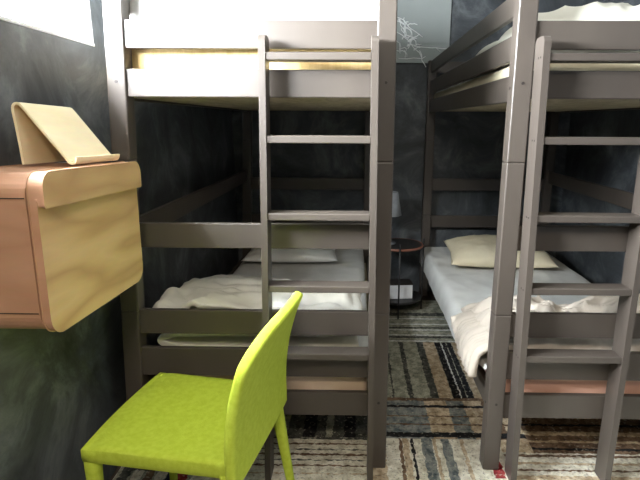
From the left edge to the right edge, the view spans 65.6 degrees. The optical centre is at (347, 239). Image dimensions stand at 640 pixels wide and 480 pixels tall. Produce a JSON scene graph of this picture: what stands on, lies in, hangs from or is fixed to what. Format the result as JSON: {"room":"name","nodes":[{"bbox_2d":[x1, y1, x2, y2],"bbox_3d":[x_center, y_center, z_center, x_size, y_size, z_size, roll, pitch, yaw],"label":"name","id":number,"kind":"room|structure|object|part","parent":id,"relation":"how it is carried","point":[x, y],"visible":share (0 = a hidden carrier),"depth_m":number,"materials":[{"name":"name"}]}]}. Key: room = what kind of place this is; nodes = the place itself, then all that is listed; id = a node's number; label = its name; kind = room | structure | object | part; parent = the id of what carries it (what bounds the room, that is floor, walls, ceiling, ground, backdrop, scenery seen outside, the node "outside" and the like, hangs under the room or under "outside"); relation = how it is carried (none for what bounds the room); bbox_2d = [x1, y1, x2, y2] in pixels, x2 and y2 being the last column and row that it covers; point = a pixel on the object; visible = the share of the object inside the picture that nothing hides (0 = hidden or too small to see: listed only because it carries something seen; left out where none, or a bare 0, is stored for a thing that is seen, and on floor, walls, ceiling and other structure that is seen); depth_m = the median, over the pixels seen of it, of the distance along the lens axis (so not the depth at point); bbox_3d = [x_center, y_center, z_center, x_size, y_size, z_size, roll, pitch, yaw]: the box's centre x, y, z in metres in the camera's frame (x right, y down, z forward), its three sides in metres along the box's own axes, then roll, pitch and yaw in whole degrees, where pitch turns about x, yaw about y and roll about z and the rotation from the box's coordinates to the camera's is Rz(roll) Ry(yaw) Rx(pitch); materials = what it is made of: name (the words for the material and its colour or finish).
{"room":"dormitory","nodes":[
{"label":"dormitory","id":0,"kind":"room"},
{"bbox_2d":[0,0,238,479],"bbox_3d":[-0.996,-0.190,1.271,0.160,2.450,5.130,0,13,1],"label":"wall","id":1,"kind":"structure","parent":0,"point":[58,389],"depth_m":1.72,"materials":[{"name":"paint"}]},
{"bbox_2d":[1,0,70,35],"bbox_3d":[-1.018,-0.671,0.967,0.055,0.333,1.560,0,13,1],"label":"window","id":2,"kind":"structure","parent":1,"relation":"in","point":[57,11],"depth_m":1.70,"materials":[{"name":"white paint"}]},
{"bbox_2d":[0,0,94,46],"bbox_3d":[-0.951,-0.670,0.967,0.079,0.334,1.561,0,13,1],"label":"trim","id":3,"kind":"structure","parent":1,"relation":"attached to","point":[79,14],"depth_m":1.73,"materials":[{"name":"white paint"}]},
{"bbox_2d":[0,161,142,331],"bbox_3d":[-0.790,-0.012,1.364,0.249,0.386,0.504,0,12,1],"label":"desk","id":4,"kind":"object","parent":1,"relation":"attached to","point":[70,239],"visible":1,"depth_m":1.20,"materials":[{"name":"brown wood"}]},
{"bbox_2d":[11,102,119,164],"bbox_3d":[-0.773,-0.295,1.380,0.156,0.156,0.236,0,12,1],"label":"tablet stand","id":5,"kind":"object","parent":4,"relation":"on","point":[45,133],"visible":1,"depth_m":1.33,"materials":[{"name":"brown wood"}]},
{"bbox_3d":[-0.693,0.019,1.369,0.020,0.324,0.504,0,12,1],"label":"fold down door","id":6,"kind":"part","parent":4,"relation":"part of","materials":[{"name":"brown wood"}]},
{"bbox_2d":[109,292,435,479],"bbox_3d":[0.345,1.062,1.548,2.855,0.100,5.450,0,13,1],"label":"floor","id":7,"kind":"structure","parent":0,"point":[430,296],"depth_m":3.87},
{"bbox_2d":[113,300,639,479],"bbox_3d":[0.318,0.819,2.324,2.415,0.012,3.050,0,13,1],"label":"rug","id":8,"kind":"object","parent":7,"relation":"on","point":[435,410],"visible":0.33,"depth_m":2.16,"materials":[{"name":"multicoloured carpet"}]},
{"bbox_2d":[80,291,302,479],"bbox_3d":[-0.437,0.567,1.534,0.593,0.836,0.473,3,14,10],"label":"dining chair","id":9,"kind":"object","parent":8,"relation":"on","point":[212,427],"visible":1,"depth_m":1.41,"materials":[{"name":"fabric"}]},
{"bbox_3d":[-0.722,0.803,1.444,0.042,0.415,0.042,3,14,10],"label":"leg","id":10,"kind":"part","parent":9,"relation":"part of","materials":[{"name":"fabric"}]},
{"bbox_3d":[-0.497,0.555,1.546,0.462,0.052,0.440,3,14,10],"label":"seat","id":11,"kind":"part","parent":9,"relation":"part of","materials":[{"name":"fabric"}]},
{"bbox_3d":[-0.652,0.715,1.817,0.042,0.415,0.042,3,14,10],"label":"leg","id":12,"kind":"part","parent":9,"relation":"part of","materials":[{"name":"fabric"}]},
{"bbox_3d":[-0.214,0.393,1.455,0.136,0.461,0.461,3,14,10],"label":"backrest","id":13,"kind":"part","parent":9,"relation":"part of","materials":[{"name":"fabric"}]},
{"bbox_3d":[-0.230,0.735,1.743,0.090,0.415,0.043,3,14,10],"label":"leg","id":14,"kind":"part","parent":9,"relation":"part of","materials":[{"name":"fabric"}]},
{"bbox_2d":[102,0,397,479],"bbox_3d":[-0.338,-0.186,2.718,1.014,1.752,2.138,0,13,1],"label":"bunk bed","id":15,"kind":"object","parent":8,"relation":"on","point":[263,89],"visible":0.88,"depth_m":1.73,"materials":[{"name":"beige paint"}]},
{"bbox_3d":[-0.790,0.033,1.790,0.140,1.752,0.062,0,13,1],"label":"post","id":16,"kind":"part","parent":15,"relation":"part of","materials":[{"name":"beige paint"}]},
{"bbox_3d":[-0.752,-0.748,2.631,0.026,0.086,1.944,0,13,1],"label":"rail","id":17,"kind":"part","parent":15,"relation":"part of","materials":[{"name":"beige paint"}]},
{"bbox_3d":[-0.777,-0.256,2.748,0.026,0.085,1.944,0,13,1],"label":"guard rail","id":18,"kind":"part","parent":15,"relation":"part of","materials":[{"name":"beige paint"}]},
{"bbox_3d":[-0.809,0.383,2.901,0.027,0.090,1.944,0,13,1],"label":"rail","id":19,"kind":"part","parent":15,"relation":"part of","materials":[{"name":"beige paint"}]},
{"bbox_3d":[-0.759,-0.430,3.733,0.140,1.752,0.062,0,13,1],"label":"post","id":20,"kind":"part","parent":15,"relation":"part of","materials":[{"name":"beige paint"}]},
{"bbox_3d":[-0.319,-0.518,1.641,0.833,0.088,0.022,0,13,1],"label":"rail","id":21,"kind":"part","parent":15,"relation":"part of","materials":[{"name":"beige paint"}]},
{"bbox_2d":[132,49,370,69],"bbox_3d":[-0.299,-0.804,2.609,0.862,0.165,1.926,0,13,1],"label":"mattress","id":22,"kind":"object","parent":15,"relation":"on","point":[141,58],"visible":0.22,"depth_m":1.67,"materials":[{"name":"beige fabric"}]},
{"bbox_2d":[130,0,376,19],"bbox_3d":[-0.305,-0.920,2.108,0.852,0.280,0.982,0,13,1],"label":"duvet","id":23,"kind":"object","parent":22,"relation":"on","point":[139,9],"visible":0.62,"depth_m":1.65,"materials":[{"name":"white fabric"}]},
{"bbox_3d":[-0.284,0.134,1.734,0.053,1.588,0.078,0,13,1],"label":"ladder rail","id":24,"kind":"part","parent":15,"relation":"part of","materials":[{"name":"beige paint"}]},
{"bbox_2d":[196,249,366,389],"bbox_3d":[-0.313,0.326,2.878,0.827,0.142,1.927,0,13,1],"label":"mattress","id":25,"kind":"object","parent":15,"relation":"on","point":[349,266],"visible":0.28,"depth_m":3.05,"materials":[{"name":"white fabric"}]},
{"bbox_2d":[156,274,362,346],"bbox_3d":[-0.350,0.286,2.137,0.834,0.238,0.485,0,13,1],"label":"duvet","id":26,"kind":"object","parent":25,"relation":"on","point":[211,291],"visible":0.5,"depth_m":1.98,"materials":[{"name":"white fabric"}]},
{"bbox_2d":[242,248,337,262],"bbox_3d":[-0.378,0.071,3.375,0.620,0.106,0.420,0,13,-1],"label":"pillow","id":27,"kind":"object","parent":25,"relation":"on","point":[278,255],"visible":0.56,"depth_m":3.20,"materials":[{"name":"white fabric"}]},
{"bbox_3d":[-0.352,0.624,1.914,0.880,0.098,0.022,0,13,1],"label":"rail","id":28,"kind":"part","parent":15,"relation":"part of","materials":[{"name":"beige paint"}]},
{"bbox_3d":[0.151,-0.422,3.720,0.067,1.752,0.062,0,13,1],"label":"post","id":29,"kind":"part","parent":15,"relation":"part of","materials":[{"name":"beige paint"}]},
{"bbox_3d":[0.139,0.392,2.888,0.024,0.090,1.944,0,13,1],"label":"rail","id":30,"kind":"part","parent":15,"relation":"part of","materials":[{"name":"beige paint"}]},
{"bbox_3d":[0.084,0.137,1.728,0.030,1.588,0.078,0,13,1],"label":"ladder rail","id":31,"kind":"part","parent":15,"relation":"part of","materials":[{"name":"beige paint"}]},
{"bbox_3d":[0.119,0.041,1.777,0.067,1.752,0.062,0,13,1],"label":"post","id":32,"kind":"part","parent":15,"relation":"part of","materials":[{"name":"beige paint"}]},
{"bbox_2d":[390,238,424,318],"bbox_3d":[0.363,0.249,3.543,0.355,0.530,0.356,0,13,1],"label":"side table","id":33,"kind":"object","parent":8,"relation":"on","point":[402,244],"visible":0.47,"depth_m":3.47,"materials":[{"name":"black metal"}]},
{"bbox_2d":[391,191,401,244],"bbox_3d":[0.285,-0.153,3.454,0.176,0.365,0.176,0,13,1],"label":"table lamp","id":34,"kind":"object","parent":33,"relation":"on","point":[396,210],"visible":0.21,"depth_m":3.38,"materials":[{"name":"grey ceramic"}]},
{"bbox_3d":[0.286,-0.253,3.431,0.176,0.160,0.176,0,13,1],"label":"lamp shade","id":35,"kind":"part","parent":34,"relation":"part of","materials":[{"name":"white fabric"}]},
{"bbox_3d":[0.349,0.289,3.376,0.012,0.530,0.011,0,13,1],"label":"leg","id":36,"kind":"part","parent":33,"relation":"part of","materials":[{"name":"black metal"}]},
{"bbox_2d":[390,279,412,298],"bbox_3d":[0.352,0.350,3.542,0.204,0.112,0.114,-1,13,-5],"label":"storage box","id":37,"kind":"object","parent":33,"relation":"on","point":[406,285],"visible":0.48,"depth_m":3.49,"materials":[{"name":"white"}]},
{"bbox_3d":[0.352,0.301,3.531,0.204,0.012,0.114,-1,13,-5],"label":"lid","id":38,"kind":"part","parent":37,"relation":"part of","materials":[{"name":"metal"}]},
{"bbox_2d":[390,290,420,304],"bbox_3d":[0.357,0.406,3.587,0.344,0.016,0.344,0,13,1],"label":"shelf","id":39,"kind":"object","parent":33,"relation":"attached to","point":[416,297],"depth_m":3.47,"materials":[{"name":"black metal"}]},
{"bbox_3d":[0.535,0.246,3.562,0.012,0.530,0.011,0,13,1],"label":"leg","id":40,"kind":"part","parent":33,"relation":"part of","materials":[{"name":"black metal"}]},
{"bbox_2d":[419,0,639,479],"bbox_3d":[1.025,-0.174,2.698,0.953,1.752,2.138,0,13,1],"label":"bunk bed","id":41,"kind":"object","parent":8,"relation":"on","point":[538,91],"visible":0.81,"depth_m":1.76,"materials":[{"name":"beige paint"}]},
{"bbox_3d":[0.597,-0.419,3.714,0.062,1.752,0.062,0,13,1],"label":"post","id":42,"kind":"part","parent":41,"relation":"part of","materials":[{"name":"beige paint"}]},
{"bbox_3d":[1.045,-0.970,3.584,0.836,0.085,0.022,0,13,1],"label":"rail","id":43,"kind":"part","parent":41,"relation":"part of","materials":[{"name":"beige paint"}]},
{"bbox_3d":[0.578,-0.736,2.612,0.022,0.086,1.944,0,13,1],"label":"rail","id":44,"kind":"part","parent":41,"relation":"part of","materials":[{"name":"beige paint"}]},
{"bbox_3d":[0.579,-0.864,2.581,0.022,0.083,1.944,0,13,1],"label":"guard rail","id":45,"kind":"part","parent":41,"relation":"part of","materials":[{"name":"beige paint"}]},
{"bbox_3d":[0.580,-0.998,2.549,0.022,0.075,1.944,0,13,1],"label":"guard rail","id":46,"kind":"part","parent":41,"relation":"part of","materials":[{"name":"beige paint"}]},
{"bbox_3d":[0.572,0.395,2.882,0.022,0.090,1.944,0,13,1],"label":"rail","id":47,"kind":"part","parent":41,"relation":"part of","materials":[{"name":"beige paint"}]},
{"bbox_3d":[0.566,0.045,1.771,0.062,1.752,0.062,0,13,1],"label":"post","id":48,"kind":"part","parent":41,"relation":"part of","materials":[{"name":"beige paint"}]},
{"bbox_3d":[0.617,0.142,1.721,0.047,1.588,0.078,0,13,1],"label":"ladder rail","id":49,"kind":"part","parent":41,"relation":"part of","materials":[{"name":"beige paint"}]},
{"bbox_2d":[420,246,639,393],"bbox_3d":[0.997,0.333,2.859,0.932,0.153,1.926,0,13,1],"label":"mattress","id":50,"kind":"object","parent":41,"relation":"on","point":[453,286],"visible":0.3,"depth_m":2.86,"materials":[{"name":"white fabric"}]},
{"bbox_2d":[444,235,557,267],"bbox_3d":[0.991,0.065,3.279,0.660,0.164,0.437,1,13,4],"label":"pillow","id":51,"kind":"object","parent":50,"relation":"on","point":[468,250],"visible":0.59,"depth_m":3.13,"materials":[{"name":"beige fabric"}]},
{"bbox_2d":[450,291,639,376],"bbox_3d":[0.930,0.349,2.159,0.919,0.280,0.532,0,13,1],"label":"duvet","id":52,"kind":"object","parent":50,"relation":"on","point":[470,327],"visible":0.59,"depth_m":2.08,"materials":[{"name":"white fabric"}]},
{"bbox_2d":[434,63,639,98],"bbox_3d":[1.029,-0.773,2.595,0.872,0.126,1.926,0,13,1],"label":"mattress","id":53,"kind":"object","parent":41,"relation":"on","point":[503,72],"visible":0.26,"depth_m":1.66,"materials":[{"name":"white fabric"}]},
{"bbox_2d":[475,0,639,75],"bbox_3d":[1.022,-0.821,2.032,0.862,0.218,0.794,0,13,1],"label":"duvet","id":54,"kind":"object","parent":53,"relation":"on","point":[622,10],"visible":0.31,"depth_m":1.68,"materials":[{"name":"white fabric"}]},
{"bbox_3d":[1.487,-0.411,3.702,0.062,1.752,0.062,0,13,1],"label":"post","id":55,"kind":"part","parent":41,"relation":"part of","materials":[{"name":"beige paint"}]},
{"bbox_3d":[1.007,0.636,1.895,0.836,0.098,0.022,0,13,1],"label":"rail","id":56,"kind":"part","parent":41,"relation":"part of","materials":[{"name":"beige paint"}]},
{"bbox_3d":[1.013,-0.507,1.622,0.836,0.088,0.022,0,13,1],"label":"rail","id":57,"kind":"part","parent":41,"relation":"part of","materials":[{"name":"beige paint"}]},
{"bbox_3d":[1.478,-0.236,2.716,0.022,0.085,1.944,0,13,1],"label":"guard rail","id":58,"kind":"part","parent":41,"relation":"part of","materials":[{"name":"beige paint"}]},
{"bbox_3d":[1.480,-0.728,2.599,0.022,0.086,1.944,0,13,1],"label":"rail","id":59,"kind":"part","parent":41,"relation":"part of","materials":[{"name":"beige paint"}]},
{"bbox_3d":[0.981,0.145,1.716,0.025,1.588,0.078,0,13,1],"label":"ladder rail","id":60,"kind":"part","parent":41,"relation":"part of","materials":[{"name":"beige paint"}]},
{"bbox_2d":[232,0,582,291],"bbox_3d":[0.393,-0.792,3.825,2.855,2.450,0.160,0,13,1],"label":"wall","id":61,"kind":"structure","parent":0,"point":[467,145],"depth_m":3.78,"materials":[{"name":"paint"}]},
{"bbox_2d":[396,0,451,66],"bbox_3d":[0.351,-1.606,3.534,0.765,0.711,0.027,0,13,1],"label":"painting","id":62,"kind":"object","parent":61,"relation":"attached to","point":[423,26],"visible":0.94,"depth_m":3.55,"materials":[{"name":"white paint"}]},
{"bbox_2d":[556,0,639,292],"bbox_3d":[1.699,-0.167,1.233,0.160,2.450,5.130,0,13,1],"label":"wall","id":63,"kind":"structure","parent":0,"point":[615,166],"depth_m":3.24,"materials":[{"name":"paint"}]}
]}

